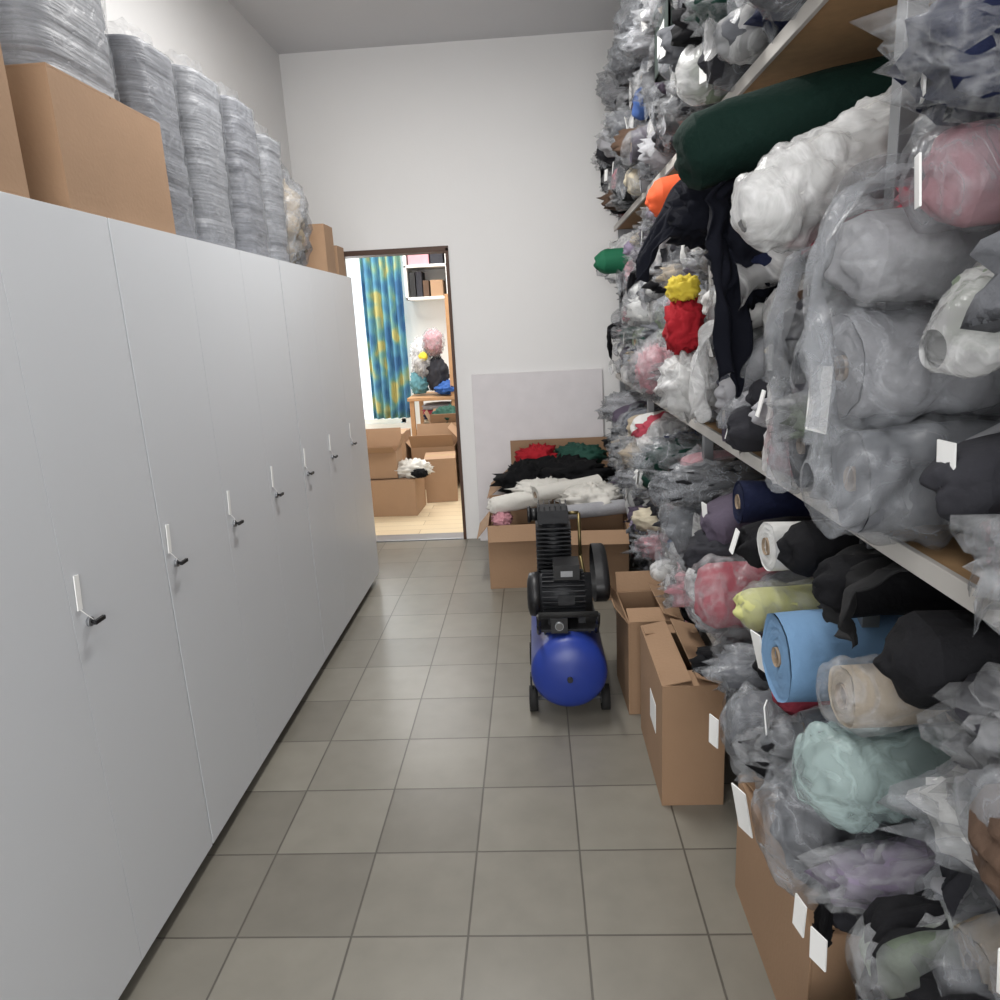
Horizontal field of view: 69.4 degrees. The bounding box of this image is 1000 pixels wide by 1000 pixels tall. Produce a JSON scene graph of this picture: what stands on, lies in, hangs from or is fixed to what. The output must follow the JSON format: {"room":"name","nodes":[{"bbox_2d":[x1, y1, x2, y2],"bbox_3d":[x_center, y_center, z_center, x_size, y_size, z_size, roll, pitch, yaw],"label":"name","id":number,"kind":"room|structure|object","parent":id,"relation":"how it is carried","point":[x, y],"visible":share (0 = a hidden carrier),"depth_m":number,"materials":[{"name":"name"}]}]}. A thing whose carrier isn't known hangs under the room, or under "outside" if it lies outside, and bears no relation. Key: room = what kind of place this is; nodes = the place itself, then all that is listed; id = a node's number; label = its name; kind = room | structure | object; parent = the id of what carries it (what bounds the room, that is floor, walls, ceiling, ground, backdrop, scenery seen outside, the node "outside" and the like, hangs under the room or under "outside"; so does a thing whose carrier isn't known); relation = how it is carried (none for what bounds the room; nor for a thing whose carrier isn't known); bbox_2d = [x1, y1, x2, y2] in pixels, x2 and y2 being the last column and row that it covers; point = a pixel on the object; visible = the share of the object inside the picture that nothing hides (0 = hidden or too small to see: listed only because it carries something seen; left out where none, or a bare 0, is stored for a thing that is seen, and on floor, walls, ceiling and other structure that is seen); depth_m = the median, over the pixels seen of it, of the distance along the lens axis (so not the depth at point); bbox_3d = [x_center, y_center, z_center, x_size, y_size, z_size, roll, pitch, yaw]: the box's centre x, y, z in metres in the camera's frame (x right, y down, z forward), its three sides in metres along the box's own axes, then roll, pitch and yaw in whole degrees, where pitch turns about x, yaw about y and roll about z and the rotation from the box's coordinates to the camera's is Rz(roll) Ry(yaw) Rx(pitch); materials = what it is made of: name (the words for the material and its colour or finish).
{"room":"fabric storage room","nodes":[
{"label":"fabric storage room","id":0,"kind":"room"},
{"bbox_2d":[100,0,293,189],"bbox_3d":[-1.669,-0.344,1.278,0.100,3.530,8.500,-2,14,3],"label":"wall","id":1,"kind":"structure","parent":0,"point":[212,38],"depth_m":4.01,"materials":[{"name":"paint"}]},
{"bbox_2d":[365,256,450,435],"bbox_3d":[-0.094,-2.245,9.218,5.600,3.300,0.150,-2,14,3],"label":"wall","id":2,"kind":"structure","parent":0,"point":[420,316],"depth_m":9.18,"materials":[{"name":"paint"}]},
{"bbox_2d":[345,259,405,423],"bbox_3d":[-1.914,-2.147,9.307,1.250,2.350,0.080,-2,14,3],"label":"window","id":3,"kind":"structure","parent":2,"relation":"in","point":[389,420],"depth_m":9.52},
{"bbox_2d":[359,256,410,418],"bbox_3d":[-1.421,-2.206,8.919,0.500,2.400,0.093,-2,14,3],"label":"curtain","id":4,"kind":"object","parent":2,"relation":"hanging from","point":[381,277],"visible":0.84,"depth_m":8.96,"materials":[{"name":"blue fabric"}]},
{"bbox_2d":[403,253,447,300],"bbox_3d":[-0.695,-2.919,8.770,0.900,0.920,0.450,-2,14,3],"label":"wall shelf","id":5,"kind":"object","parent":2,"relation":"attached to","point":[407,268],"visible":0.34,"depth_m":8.66,"materials":[{"name":"white wood"}]},
{"bbox_2d":[407,253,445,296],"bbox_3d":[-0.717,-2.829,8.767,0.750,0.690,0.300,-2,14,3],"label":"binder","id":6,"kind":"object","parent":5,"relation":"on","point":[419,287],"visible":0.52,"depth_m":8.68,"materials":[{"name":"black plastic"}]},
{"bbox_2d":[228,0,636,53],"bbox_3d":[-0.129,-2.168,0.760,3.370,0.100,8.500,-2,14,3],"label":"ceiling","id":7,"kind":"structure","parent":0,"point":[288,26],"depth_m":4.56,"materials":[{"name":"paint"}]},
{"bbox_2d":[424,408,455,422],"bbox_3d":[-0.499,-0.639,8.111,0.639,0.749,0.473,-2,14,3],"label":"cardboard box","id":8,"kind":"object","parent":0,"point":[433,418],"visible":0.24,"depth_m":7.87,"materials":[{"name":"brown cardboard"}]},
{"bbox_2d":[432,404,455,422],"bbox_3d":[-0.592,-0.962,7.982,0.364,0.198,0.346,-2,14,3],"label":"heap","id":9,"kind":"object","parent":8,"relation":"in","point":[449,409],"visible":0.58,"depth_m":7.91,"materials":[{"name":"fabric"}]},
{"bbox_2d":[118,483,775,999],"bbox_3d":[-0.274,0.892,3.582,5.400,0.100,12.500,-2,14,3],"label":"floor","id":10,"kind":"structure","parent":0,"point":[412,829],"depth_m":2.37,"materials":[{"name":"tile"}]},
{"bbox_2d":[0,191,211,999],"bbox_3d":[-1.270,0.383,1.501,0.574,1.975,1.314,-2,14,3],"label":"storage cabinet","id":11,"kind":"object","parent":10,"relation":"on","point":[104,824],"visible":1,"depth_m":1.71,"materials":[{"name":"laminate"}]},
{"bbox_2d":[0,44,29,197],"bbox_3d":[-1.323,-0.766,1.313,0.481,0.347,0.600,-2,14,3],"label":"cardboard box","id":12,"kind":"object","parent":11,"relation":"on","point":[13,180],"visible":0.84,"depth_m":1.57,"materials":[{"name":"brown cardboard"}]},
{"bbox_2d":[5,62,175,233],"bbox_3d":[-1.292,-0.929,2.014,0.481,0.327,0.540,-2,14,3],"label":"cardboard box","id":13,"kind":"object","parent":11,"relation":"on","point":[83,149],"visible":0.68,"depth_m":1.85,"materials":[{"name":"brown cardboard"}]},
{"bbox_2d":[0,0,114,98],"bbox_3d":[-1.312,-1.370,1.906,0.420,0.562,0.441,-2,14,3],"label":"roll","id":14,"kind":"object","parent":13,"relation":"on","point":[69,36],"visible":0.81,"depth_m":1.85,"materials":[{"name":"silver plastic"}]},
{"bbox_2d":[107,218,324,842],"bbox_3d":[-1.214,0.067,2.781,0.574,1.975,1.314,-2,14,3],"label":"storage cabinet","id":15,"kind":"object","parent":10,"relation":"on","point":[205,324],"visible":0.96,"depth_m":2.53,"materials":[{"name":"laminate"}]},
{"bbox_2d":[105,34,195,238],"bbox_3d":[-1.299,-1.201,2.421,0.438,0.663,0.319,-2,14,3],"label":"roll","id":16,"kind":"object","parent":15,"relation":"on","point":[143,76],"visible":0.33,"depth_m":2.35,"materials":[{"name":"grey"}]},
{"bbox_2d":[171,64,234,248],"bbox_3d":[-1.282,-1.302,2.765,0.441,0.693,0.348,-2,14,3],"label":"roll","id":17,"kind":"object","parent":15,"relation":"on","point":[196,95],"visible":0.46,"depth_m":2.68,"materials":[{"name":"silver plastic"}]},
{"bbox_2d":[219,95,268,256],"bbox_3d":[-1.250,-1.377,3.088,0.437,0.683,0.308,-2,14,3],"label":"roll","id":18,"kind":"object","parent":15,"relation":"on","point":[246,206],"visible":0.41,"depth_m":3.00,"materials":[{"name":"grey"}]},
{"bbox_2d":[278,260,378,659],"bbox_3d":[-1.158,-0.248,4.062,0.574,1.975,1.314,-2,14,3],"label":"storage cabinet","id":19,"kind":"object","parent":10,"relation":"on","point":[319,312],"visible":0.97,"depth_m":3.88,"materials":[{"name":"laminate"}]},
{"bbox_2d":[256,134,288,261],"bbox_3d":[-1.232,-1.426,3.407,0.420,0.626,0.298,-2,14,3],"label":"roll","id":20,"kind":"object","parent":19,"relation":"on","point":[268,150],"visible":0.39,"depth_m":3.34,"materials":[{"name":"silver plastic"}]},
{"bbox_2d":[282,179,306,264],"bbox_3d":[-1.212,-1.496,3.739,0.476,0.599,0.413,-2,14,3],"label":"plastic bag","id":21,"kind":"object","parent":19,"relation":"on","point":[295,223],"visible":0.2,"depth_m":3.70,"materials":[{"name":"grey"}]},
{"bbox_2d":[300,223,336,273],"bbox_3d":[-1.149,-1.406,4.085,0.381,0.257,0.180,-2,14,3],"label":"cardboard box","id":22,"kind":"object","parent":19,"relation":"on","point":[320,255],"visible":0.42,"depth_m":4.00,"materials":[{"name":"brown cardboard"}]},
{"bbox_2d":[334,245,345,275],"bbox_3d":[-1.137,-1.417,4.319,0.381,0.167,0.160,-2,14,3],"label":"cardboard box","id":23,"kind":"object","parent":19,"relation":"on","point":[339,252],"visible":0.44,"depth_m":4.28,"materials":[{"name":"brown cardboard"}]},
{"bbox_2d":[370,477,425,516],"bbox_3d":[-0.985,-0.064,6.726,0.501,0.337,0.420,-2,14,6],"label":"cardboard box","id":24,"kind":"object","parent":10,"relation":"on","point":[404,496],"visible":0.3,"depth_m":6.52,"materials":[{"name":"brown cardboard"}]},
{"bbox_2d":[366,427,407,478],"bbox_3d":[-1.147,-0.414,6.604,0.593,0.401,0.585,-2,14,3],"label":"cardboard box","id":25,"kind":"object","parent":24,"relation":"on","point":[384,445],"visible":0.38,"depth_m":6.52,"materials":[{"name":"brown cardboard"}]},
{"bbox_2d":[394,458,433,477],"bbox_3d":[-0.795,-0.300,6.598,0.380,0.173,0.317,2,14,18],"label":"bundle","id":26,"kind":"object","parent":24,"relation":"on","point":[411,468],"visible":0.97,"depth_m":6.51,"materials":[{"name":"white fabric"}]},
{"bbox_2d":[401,428,411,459],"bbox_3d":[-1.109,-0.428,7.675,0.301,0.607,0.400,-2,14,3],"label":"cardboard box","id":27,"kind":"object","parent":10,"relation":"on","point":[406,450],"visible":0.11,"depth_m":7.55,"materials":[{"name":"brown cardboard"}]},
{"bbox_2d":[407,294,454,435],"bbox_3d":[-0.474,-1.385,8.519,1.150,2.000,0.750,-2,14,3],"label":"work table","id":28,"kind":"object","parent":10,"relation":"on","point":[428,396],"visible":0.25,"depth_m":8.21,"materials":[{"name":"brown wood"}]},
{"bbox_2d":[409,328,449,393],"bbox_3d":[-0.829,-1.621,8.392,0.495,0.752,0.389,-2,14,3],"label":"plastic bag","id":29,"kind":"object","parent":28,"relation":"on","point":[431,371],"visible":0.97,"depth_m":8.30,"materials":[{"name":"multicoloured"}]},
{"bbox_2d":[422,401,451,423],"bbox_3d":[-0.577,-1.017,8.537,0.691,0.279,0.469,-2,14,3],"label":"folded fabric","id":30,"kind":"object","parent":28,"relation":"on","point":[429,407],"visible":0.12,"depth_m":8.38,"materials":[{"name":"grey fabric"}]},
{"bbox_2d":[434,379,453,394],"bbox_3d":[-0.591,-1.304,8.309,0.342,0.171,0.351,-2,14,3],"label":"cloth bundle","id":31,"kind":"object","parent":28,"relation":"on","point":[444,388],"visible":0.63,"depth_m":8.21,"materials":[{"name":"fabric"}]},
{"bbox_2d":[406,422,459,488],"bbox_3d":[-0.699,-0.460,7.658,0.678,0.635,0.576,-2,14,3],"label":"cardboard box","id":32,"kind":"object","parent":10,"relation":"on","point":[431,437],"visible":0.48,"depth_m":7.49,"materials":[{"name":"brown cardboard"}]},
{"bbox_2d":[424,451,457,502],"bbox_3d":[-0.579,-0.234,7.147,0.301,0.427,0.400,-4,14,-2],"label":"cardboard box","id":33,"kind":"object","parent":10,"relation":"on","point":[441,484],"visible":0.84,"depth_m":6.96,"materials":[{"name":"brown cardboard"}]},
{"bbox_2d":[448,423,456,436],"bbox_3d":[-0.207,-0.503,7.626,0.628,0.685,0.576,-2,14,3],"label":"cardboard box","id":34,"kind":"object","parent":10,"relation":"on","point":[451,427],"visible":0.03,"depth_m":7.59,"materials":[{"name":"brown cardboard"}]},
{"bbox_2d":[477,494,536,588],"bbox_3d":[0.079,0.269,4.734,0.445,0.528,0.447,-2,14,3],"label":"cardboard box","id":35,"kind":"object","parent":10,"relation":"on","point":[512,547],"visible":0.55,"depth_m":4.59,"materials":[{"name":"brown cardboard"}]},
{"bbox_2d":[491,512,513,525],"bbox_3d":[0.015,0.105,4.625,0.152,0.109,0.221,-2,14,3],"label":"heap","id":36,"kind":"object","parent":35,"relation":"in","point":[501,518],"visible":0.74,"depth_m":4.56,"materials":[{"name":"fabric"}]},
{"bbox_2d":[486,491,551,513],"bbox_3d":[0.118,0.000,4.614,0.426,0.148,0.115,-5,14,-9],"label":"roll","id":37,"kind":"object","parent":36,"relation":"on","point":[515,501],"visible":0.83,"depth_m":4.56,"materials":[{"name":"white fabric"}]},
{"bbox_2d":[471,368,603,540],"bbox_3d":[0.304,-0.330,5.535,0.980,1.290,0.063,-2,14,3],"label":"panel board","id":38,"kind":"object","parent":10,"relation":"on","point":[507,407],"visible":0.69,"depth_m":5.46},
{"bbox_2d":[487,436,617,503],"bbox_3d":[0.376,-0.001,5.203,0.908,0.800,0.601,-2,14,3],"label":"cardboard box","id":39,"kind":"object","parent":10,"relation":"on","point":[515,445],"visible":0.2,"depth_m":5.38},
{"bbox_2d":[490,442,618,493],"bbox_3d":[0.416,-0.220,5.006,0.983,0.318,0.691,-2,14,3],"label":"heap","id":40,"kind":"object","parent":39,"relation":"on","point":[573,460],"visible":0.77,"depth_m":4.89,"materials":[{"name":"black fabric"}]},
{"bbox_2d":[527,499,610,710],"bbox_3d":[0.300,0.457,3.258,0.365,0.840,0.712,-2,14,3],"label":"air compressor","id":41,"kind":"object","parent":10,"relation":"on","point":[568,663],"visible":1,"depth_m":3.05,"materials":[{"name":"blue metal"}]},
{"bbox_2d":[558,498,629,599],"bbox_3d":[0.578,0.299,4.437,0.570,0.560,0.531,-2,14,3],"label":"cardboard box","id":42,"kind":"object","parent":10,"relation":"on","point":[610,531],"visible":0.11,"depth_m":4.29,"materials":[{"name":"brown cardboard"}]},
{"bbox_2d":[507,476,624,504],"bbox_3d":[0.411,-0.039,4.605,0.787,0.207,0.391,2,14,19],"label":"heap","id":43,"kind":"object","parent":42,"relation":"on","point":[589,492],"visible":0.51,"depth_m":4.48,"materials":[{"name":"white fabric"}]},
{"bbox_2d":[532,474,602,502],"bbox_3d":[0.429,-0.075,4.590,0.461,0.126,0.103,-8,15,-20],"label":"roll","id":44,"kind":"object","parent":43,"relation":"on","point":[547,492],"visible":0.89,"depth_m":4.53,"materials":[{"name":"white fabric"}]},
{"bbox_2d":[567,499,626,519],"bbox_3d":[0.583,0.058,4.398,0.392,0.097,0.094,-5,14,-8],"label":"roll","id":45,"kind":"object","parent":43,"relation":"on","point":[593,509],"visible":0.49,"depth_m":4.37,"materials":[{"name":"white fabric"}]},
{"bbox_2d":[610,571,683,714],"bbox_3d":[0.630,0.622,3.222,0.298,0.503,0.409,-2,14,3],"label":"cardboard box","id":46,"kind":"object","parent":10,"relation":"on","point":[639,606],"visible":0.67,"depth_m":3.12,"materials":[{"name":"brown cardboard"}]},
{"bbox_2d":[623,498,726,688],"bbox_3d":[1.218,0.357,4.276,0.909,0.503,2.465,-2,14,3],"label":"rolls","id":47,"kind":"object","parent":10,"relation":"on","point":[637,558],"visible":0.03,"depth_m":4.59,"materials":[{"name":"grey plastic"}]},
{"bbox_2d":[640,618,725,805],"bbox_3d":[0.665,0.762,2.684,0.212,0.483,0.501,-2,14,3],"label":"cardboard box","id":48,"kind":"object","parent":10,"relation":"on","point":[677,702],"visible":0.88,"depth_m":2.47,"materials":[{"name":"cardboard"}]},
{"bbox_2d":[614,0,999,645],"bbox_3d":[1.146,-0.542,2.610,0.850,3.000,5.440,-2,14,3],"label":"storage rack","id":49,"kind":"object","parent":10,"relation":"on","point":[823,34],"visible":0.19,"depth_m":1.49,"materials":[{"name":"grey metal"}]},
{"bbox_2d":[595,0,806,216],"bbox_3d":[0.974,-1.589,2.365,1.049,0.707,5.273,-2,14,3],"label":"rolls","id":50,"kind":"object","parent":49,"relation":"on","point":[710,45],"visible":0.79,"depth_m":2.36,"materials":[{"name":"plastic"}]},
{"bbox_2d":[601,74,627,107],"bbox_3d":[0.839,-2.589,4.476,0.503,0.287,0.457,-2,14,3],"label":"plastic bag","id":51,"kind":"object","parent":50,"relation":"on","point":[612,89],"visible":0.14,"depth_m":4.44,"materials":[{"name":"grey"}]},
{"bbox_2d":[611,41,640,87],"bbox_3d":[0.820,-2.499,4.043,0.452,0.324,0.438,2,15,21],"label":"plastic bag","id":52,"kind":"object","parent":50,"relation":"on","point":[626,69],"visible":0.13,"depth_m":4.00,"materials":[{"name":"grey"}]},
{"bbox_2d":[619,0,643,60],"bbox_3d":[0.806,-2.405,3.600,0.504,0.354,0.439,-2,14,3],"label":"plastic bag","id":53,"kind":"object","parent":50,"relation":"on","point":[632,20],"visible":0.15,"depth_m":3.56,"materials":[{"name":"grey"}]},
{"bbox_2d":[638,0,650,9],"bbox_3d":[0.775,-2.292,3.113,0.486,0.372,0.458,8,17,38],"label":"plastic bag","id":54,"kind":"object","parent":50,"relation":"on","point":[645,3],"visible":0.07,"depth_m":3.16,"materials":[{"name":"grey"}]},
{"bbox_2d":[650,0,677,82],"bbox_3d":[0.784,-1.758,2.728,0.380,0.220,0.330,-2,14,3],"label":"plastic bag","id":55,"kind":"object","parent":50,"relation":"on","point":[664,19],"visible":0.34,"depth_m":2.76,"materials":[{"name":"plastic"}]},
{"bbox_2d":[709,690,795,760],"bbox_3d":[0.932,0.561,1.769,0.802,0.249,0.237,-2,14,3],"label":"roll","id":56,"kind":"object","parent":49,"relation":"on","point":[748,721],"visible":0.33,"depth_m":1.75,"materials":[{"name":"grey plastic"}]},
{"bbox_2d":[673,52,893,190],"bbox_3d":[0.907,-0.959,1.731,0.963,0.340,0.219,-1,14,10],"label":"roll","id":57,"kind":"object","parent":49,"relation":"on","point":[727,139],"visible":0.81,"depth_m":1.70,"materials":[{"name":"green fabric"}]},
{"bbox_2d":[601,390,999,999],"bbox_3d":[1.046,0.093,2.756,1.066,0.744,5.296,-2,14,3],"label":"rolls","id":58,"kind":"object","parent":49,"relation":"on","point":[926,913],"visible":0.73,"depth_m":1.20,"materials":[{"name":"grey plastic"}]},
{"bbox_2d":[665,504,701,553],"bbox_3d":[1.010,0.091,2.659,0.843,0.291,0.300,-2,14,3],"label":"roll","id":59,"kind":"object","parent":58,"relation":"on","point":[680,525],"visible":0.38,"depth_m":2.61,"materials":[{"name":"grey"}]},
{"bbox_2d":[694,561,778,628],"bbox_3d":[0.989,0.261,2.129,0.890,0.260,0.292,-2,14,3],"label":"roll","id":60,"kind":"object","parent":58,"relation":"on","point":[717,584],"visible":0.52,"depth_m":2.06,"materials":[{"name":"pink fabric"}]},
{"bbox_2d":[733,584,819,631],"bbox_3d":[0.999,0.252,1.750,0.860,0.146,0.141,-2,14,3],"label":"roll","id":61,"kind":"object","parent":58,"relation":"on","point":[753,605],"visible":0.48,"depth_m":1.73,"materials":[{"name":"yellow fabric"}]},
{"bbox_2d":[732,480,824,522],"bbox_3d":[1.044,-0.009,2.014,0.759,0.123,0.126,-2,14,3],"label":"roll","id":62,"kind":"object","parent":58,"relation":"on","point":[753,501],"visible":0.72,"depth_m":1.98,"materials":[{"name":"fabric"}]},
{"bbox_2d":[757,519,830,570],"bbox_3d":[1.038,0.092,1.729,0.808,0.119,0.119,-3,14,0],"label":"roll","id":63,"kind":"object","parent":58,"relation":"on","point":[769,533],"visible":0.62,"depth_m":1.71,"materials":[{"name":"white fabric"}]},
{"bbox_2d":[776,520,859,576],"bbox_3d":[0.996,0.082,1.557,0.804,0.129,0.122,-4,14,-2],"label":"roll","id":64,"kind":"object","parent":58,"relation":"on","point":[806,544],"visible":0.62,"depth_m":1.50,"materials":[{"name":"black fabric"}]},
{"bbox_2d":[750,609,902,702],"bbox_3d":[0.940,0.302,1.496,0.775,0.202,0.209,-2,14,3],"label":"roll","id":65,"kind":"object","parent":58,"relation":"on","point":[797,651],"visible":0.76,"depth_m":1.43,"materials":[{"name":"fabric"}]},
{"bbox_2d":[791,721,963,833],"bbox_3d":[0.929,0.464,1.246,0.825,0.185,0.195,-2,14,3],"label":"roll","id":66,"kind":"object","parent":58,"relation":"on","point":[856,771],"visible":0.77,"depth_m":1.21,"materials":[{"name":"teal fabric"}]},
{"bbox_2d":[828,663,955,728],"bbox_3d":[0.940,0.310,1.221,0.783,0.137,0.131,-3,14,0],"label":"roll","id":67,"kind":"object","parent":66,"relation":"on","point":[860,695],"visible":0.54,"depth_m":1.18,"materials":[{"name":"fabric"}]},
{"bbox_2d":[812,554,967,617],"bbox_3d":[0.987,0.149,1.333,0.809,0.135,0.142,-2,14,3],"label":"roll","id":68,"kind":"object","parent":58,"relation":"on","point":[903,593],"visible":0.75,"depth_m":1.30,"materials":[{"name":"black fabric"}]},
{"bbox_2d":[817,543,907,648],"bbox_3d":[0.717,0.164,1.326,0.266,0.164,0.222,-2,14,3],"label":"cloth","id":69,"kind":"object","parent":68,"relation":"on","point":[868,574],"visible":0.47,"depth_m":1.27,"materials":[{"name":"black fabric"}]},
{"bbox_2d":[873,610,999,709],"bbox_3d":[0.973,0.229,1.063,0.814,0.157,0.158,-2,14,3],"label":"roll","id":70,"kind":"object","parent":58,"relation":"on","point":[927,656],"visible":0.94,"depth_m":1.04,"materials":[{"name":"black fabric"}]},
{"bbox_2d":[605,0,999,574],"bbox_3d":[1.028,-0.724,2.580,1.028,0.965,5.294,-2,14,3],"label":"rolls","id":71,"kind":"object","parent":49,"relation":"on","point":[950,64],"visible":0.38,"depth_m":0.96,"materials":[{"name":"plastic"}]},
{"bbox_2d":[593,248,631,273],"bbox_3d":[0.947,-1.449,4.345,0.765,0.156,0.156,-2,14,3],"label":"roll","id":72,"kind":"object","parent":71,"relation":"on","point":[607,261],"visible":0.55,"depth_m":4.30,"materials":[{"name":"green fabric"}]},
{"bbox_2d":[634,343,673,394],"bbox_3d":[0.644,-0.538,2.939,0.243,0.266,0.321,-2,14,3],"label":"cloth bundle","id":73,"kind":"object","parent":71,"relation":"on","point":[650,360],"visible":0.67,"depth_m":2.86,"materials":[{"name":"fabric"}]},
{"bbox_2d":[645,174,680,216],"bbox_3d":[0.900,-1.209,2.817,0.658,0.178,0.168,-2,14,3],"label":"roll","id":74,"kind":"object","parent":71,"relation":"on","point":[657,194],"visible":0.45,"depth_m":2.78,"materials":[{"name":"orange fabric"}]},
{"bbox_2d":[635,180,714,282],"bbox_3d":[0.633,-0.853,2.164,0.447,0.370,0.319,1,14,15],"label":"cloth","id":75,"kind":"object","parent":71,"relation":"on","point":[683,217],"visible":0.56,"depth_m":2.13,"materials":[{"name":"black fabric"}]},
{"bbox_2d":[653,350,717,423],"bbox_3d":[0.633,-0.384,2.406,0.236,0.254,0.312,-2,14,3],"label":"plastic bundle","id":76,"kind":"object","parent":71,"relation":"on","point":[678,387],"visible":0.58,"depth_m":2.35,"materials":[{"name":"white plastic"}]},
{"bbox_2d":[662,273,705,354],"bbox_3d":[0.607,-0.605,2.370,0.140,0.268,0.173,-2,14,3],"label":"cloth bundle","id":77,"kind":"object","parent":76,"relation":"on","point":[684,317],"visible":0.96,"depth_m":2.32,"materials":[{"name":"fabric"}]},
{"bbox_2d":[689,320,713,422],"bbox_3d":[0.649,-0.388,2.156,0.145,0.310,0.249,3,15,25],"label":"plastic sheet","id":78,"kind":"object","parent":71,"relation":"on","point":[698,403],"visible":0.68,"depth_m":2.14,"materials":[{"name":"white"}]},
{"bbox_2d":[703,177,778,398],"bbox_3d":[0.672,-0.570,1.962,0.256,0.580,0.228,-1,14,8],"label":"cloth","id":79,"kind":"object","parent":71,"relation":"on","point":[728,254],"visible":0.67,"depth_m":1.89,"materials":[{"name":"black fabric"}]},
{"bbox_2d":[730,85,924,252],"bbox_3d":[0.759,-0.711,1.456,0.610,0.394,0.228,-5,14,-8],"label":"roll","id":80,"kind":"object","parent":71,"relation":"on","point":[794,189],"visible":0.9,"depth_m":1.39,"materials":[{"name":"white fabric"}]},
{"bbox_2d":[788,402,836,487],"bbox_3d":[0.983,-0.144,1.503,0.817,0.261,0.232,-2,14,3],"label":"roll","id":81,"kind":"object","parent":49,"relation":"on","point":[810,458],"visible":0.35,"depth_m":1.50,"materials":[{"name":"plastic"}]},
{"bbox_2d":[773,294,875,372],"bbox_3d":[0.973,-0.360,1.472,0.815,0.222,0.205,-2,14,3],"label":"roll","id":82,"kind":"object","parent":81,"relation":"on","point":[801,331],"visible":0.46,"depth_m":1.45,"materials":[{"name":"grey"}]},
{"bbox_2d":[731,772,934,889],"bbox_3d":[0.930,0.638,1.428,0.854,0.292,0.316,-2,14,3],"label":"roll","id":83,"kind":"object","parent":49,"relation":"on","point":[807,840],"visible":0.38,"depth_m":1.36,"materials":[{"name":"grey"}]},
{"bbox_2d":[805,365,999,532],"bbox_3d":[0.922,-0.083,1.179,0.835,0.310,0.219,-2,14,3],"label":"roll","id":84,"kind":"object","parent":49,"relation":"on","point":[877,473],"visible":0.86,"depth_m":1.15,"materials":[{"name":"plastic"}]},
{"bbox_2d":[817,308,999,418],"bbox_3d":[0.908,-0.234,1.183,0.826,0.224,0.235,-2,14,3],"label":"roll","id":85,"kind":"object","parent":84,"relation":"on","point":[878,370],"visible":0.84,"depth_m":1.14,"materials":[{"name":"plastic"}]},
{"bbox_2d":[824,206,999,303],"bbox_3d":[0.918,-0.399,1.117,0.826,0.182,0.190,-2,14,3],"label":"roll","id":86,"kind":"object","parent":85,"relation":"on","point":[902,253],"visible":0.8,"depth_m":1.09,"materials":[{"name":"grey"}]},
{"bbox_2d":[735,771,884,999],"bbox_3d":[0.921,0.973,1.802,0.502,0.466,0.551,-2,14,3],"label":"cardboard box","id":87,"kind":"object","parent":10,"relation":"on","point":[766,887],"visible":0.34,"depth_m":1.73,"materials":[{"name":"brown cardboard"}]},
{"bbox_2d":[855,983,888,999],"bbox_3d":[0.774,1.110,1.279,0.464,0.422,0.464,-2,14,3],"label":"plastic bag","id":88,"kind":"object","parent":10,"relation":"on","point":[884,997],"visible":0.07,"depth_m":1.41,"materials":[{"name":"plastic"}]},
{"bbox_2d":[279,29,634,538],"bbox_3d":[-0.269,-1.473,5.396,5.600,3.630,0.150,-2,14,3],"label":"wall","id":89,"kind":"structure","parent":0,"point":[484,150],"depth_m":5.12,"materials":[{"name":"paint"}]},
{"bbox_2d":[344,245,466,541],"bbox_3d":[-0.734,-0.768,5.589,0.836,2.218,0.172,-2,14,3],"label":"trim","id":90,"kind":"structure","parent":89,"relation":"attached to","point":[432,249],"depth_m":5.43,"materials":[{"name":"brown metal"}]}
]}

